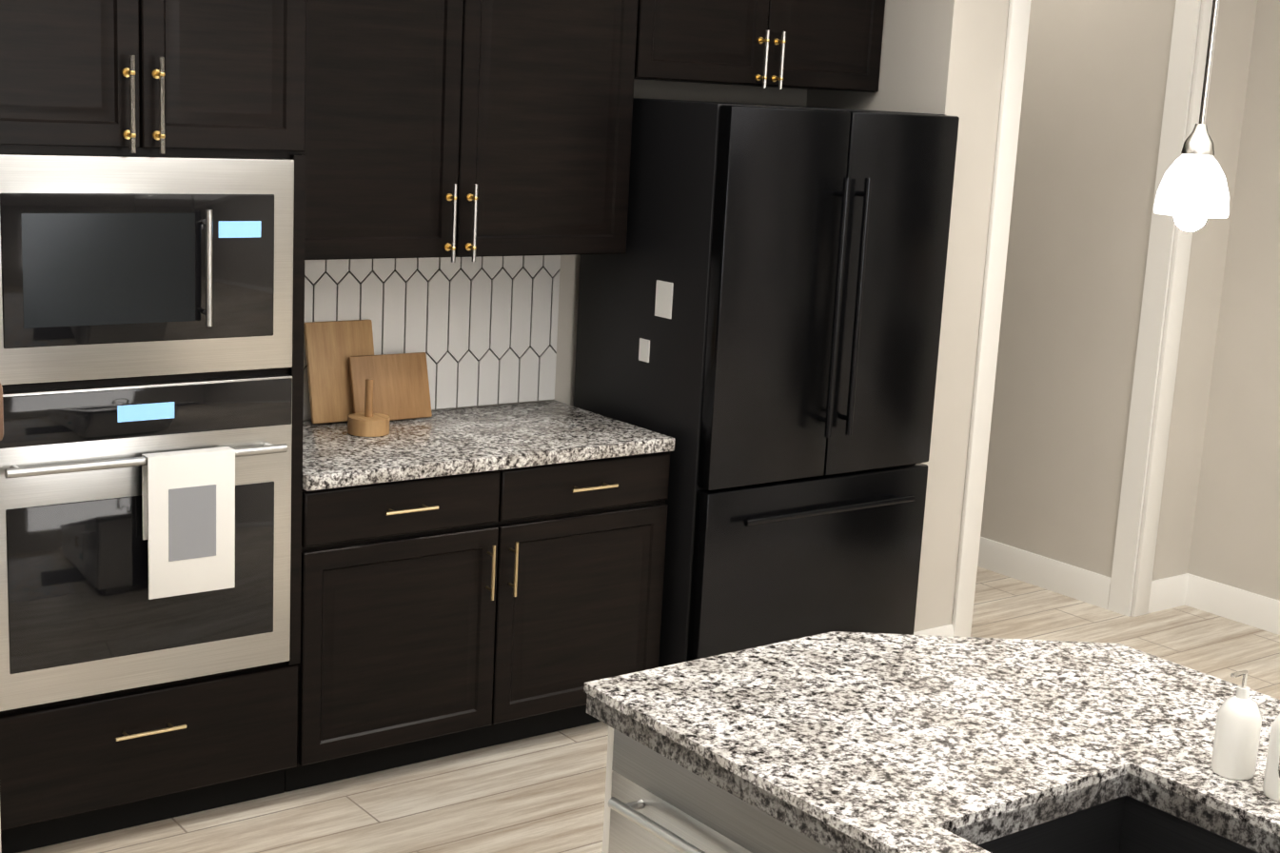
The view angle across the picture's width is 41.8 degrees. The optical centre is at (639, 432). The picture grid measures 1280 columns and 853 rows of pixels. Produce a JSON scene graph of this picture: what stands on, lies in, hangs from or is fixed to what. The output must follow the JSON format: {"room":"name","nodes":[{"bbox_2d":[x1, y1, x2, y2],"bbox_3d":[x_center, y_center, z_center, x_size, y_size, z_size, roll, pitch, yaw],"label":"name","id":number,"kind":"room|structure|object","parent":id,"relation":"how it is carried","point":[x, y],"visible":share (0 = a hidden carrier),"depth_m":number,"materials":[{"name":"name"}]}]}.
{"room":"kitchen","nodes":[
{"label":"kitchen","id":0,"kind":"room"},
{"bbox_2d":[0,0,1279,852],"bbox_3d":[1.867,-0.145,2.618,7.200,3.280,8.975,-6,14,-37],"label":"wall","id":1,"kind":"structure","parent":0,"point":[1082,197],"depth_m":6.49,"materials":[{"name":"paint"}]},
{"bbox_2d":[0,382,3,440],"bbox_3d":[-0.738,-0.787,0.721,0.675,1.528,0.746,-6,14,-37],"label":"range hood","id":2,"kind":"object","parent":1,"relation":"attached to","point":[1,415],"visible":1,"depth_m":0.78,"materials":[{"name":"brown wood"}]},
{"bbox_2d":[284,255,561,428],"bbox_3d":[-0.750,-0.314,5.121,1.204,0.516,0.006,-6,14,-37],"label":"backsplash","id":3,"kind":"structure","parent":1,"relation":"attached to","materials":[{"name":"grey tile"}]},
{"bbox_2d":[302,0,638,262],"bbox_3d":[-0.590,-1.058,4.806,1.208,1.093,0.402,-6,14,-37],"label":"wall cabinet","id":4,"kind":"object","parent":1,"relation":"attached to","point":[453,129],"visible":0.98,"depth_m":4.73,"materials":[{"name":"black wood"}]},
{"bbox_2d":[634,0,885,92],"bbox_3d":[0.324,-1.485,5.405,1.022,0.723,0.402,-6,14,-37],"label":"upper cabinet","id":5,"kind":"object","parent":1,"relation":"attached to","point":[830,45],"visible":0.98,"depth_m":5.31,"materials":[{"name":"black wood"}]},
{"bbox_2d":[951,0,1220,636],"bbox_3d":[1.601,-0.667,6.050,1.130,2.900,0.120,-6,14,-37],"label":"door frame","id":6,"kind":"structure","parent":1,"relation":"attached to","point":[1173,137],"depth_m":6.24,"materials":[{"name":"white wood"}]},
{"bbox_2d":[913,536,1279,635],"bbox_3d":[2.006,1.375,3.097,6.290,0.128,8.775,-6,14,-37],"label":"baseboard","id":7,"kind":"structure","parent":1,"relation":"attached to","point":[1221,600],"depth_m":6.72,"materials":[{"name":"white wood"}]},
{"bbox_2d":[17,566,1279,852],"bbox_3d":[1.714,1.462,3.039,7.200,0.050,9.200,-6,14,-37],"label":"floor","id":8,"kind":"structure","parent":0,"point":[542,793],"depth_m":4.63,"materials":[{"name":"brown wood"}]},
{"bbox_2d":[0,0,306,852],"bbox_3d":[-1.352,-0.278,4.211,0.836,2.568,0.716,-6,14,-37],"label":"tall cabinet","id":9,"kind":"object","parent":8,"relation":"on","point":[152,202],"visible":1,"depth_m":4.03,"materials":[{"name":"black"}]},
{"bbox_2d":[284,255,675,791],"bbox_3d":[-0.574,0.194,4.952,1.208,1.426,0.675,-6,14,-37],"label":"base cabinet","id":10,"kind":"object","parent":8,"relation":"on","point":[473,577],"visible":0.81,"depth_m":4.86,"materials":[{"name":"black wood"}]},
{"bbox_2d":[573,98,959,667],"bbox_3d":[0.396,-0.113,5.523,0.964,1.898,0.776,-6,14,-37],"label":"fridge","id":11,"kind":"object","parent":8,"relation":"on","point":[759,309],"visible":0.9,"depth_m":5.17,"materials":[{"name":"black metal"}]},
{"bbox_2d":[583,688,1279,852],"bbox_3d":[1.458,1.221,1.792,1.088,0.891,3.860,-6,14,-37],"label":"kitchen island","id":12,"kind":"object","parent":8,"relation":"on","point":[665,793],"depth_m":2.64,"materials":[{"name":"grey"}]},
{"bbox_2d":[584,630,1279,844],"bbox_3d":[0.541,0.490,2.958,1.055,0.055,0.730,-6,14,-37],"label":"island countertop","id":13,"kind":"structure","parent":12,"relation":"on","point":[892,737],"depth_m":2.85,"materials":[{"name":"stone"}]},
{"bbox_3d":[1.885,-1.796,2.372,7.200,0.050,9.200,-6,14,-37],"label":"ceiling","id":14,"kind":"structure","parent":0,"visible":0},
{"bbox_2d":[1153,0,1229,217],"bbox_3d":[1.071,-1.156,2.984,0.136,1.529,0.136,-6,14,-37],"label":"pendant light","id":15,"kind":"object","parent":14,"relation":"hanging from","point":[1193,183],"visible":1,"depth_m":3.08,"materials":[{"name":"white glass"}]}
]}

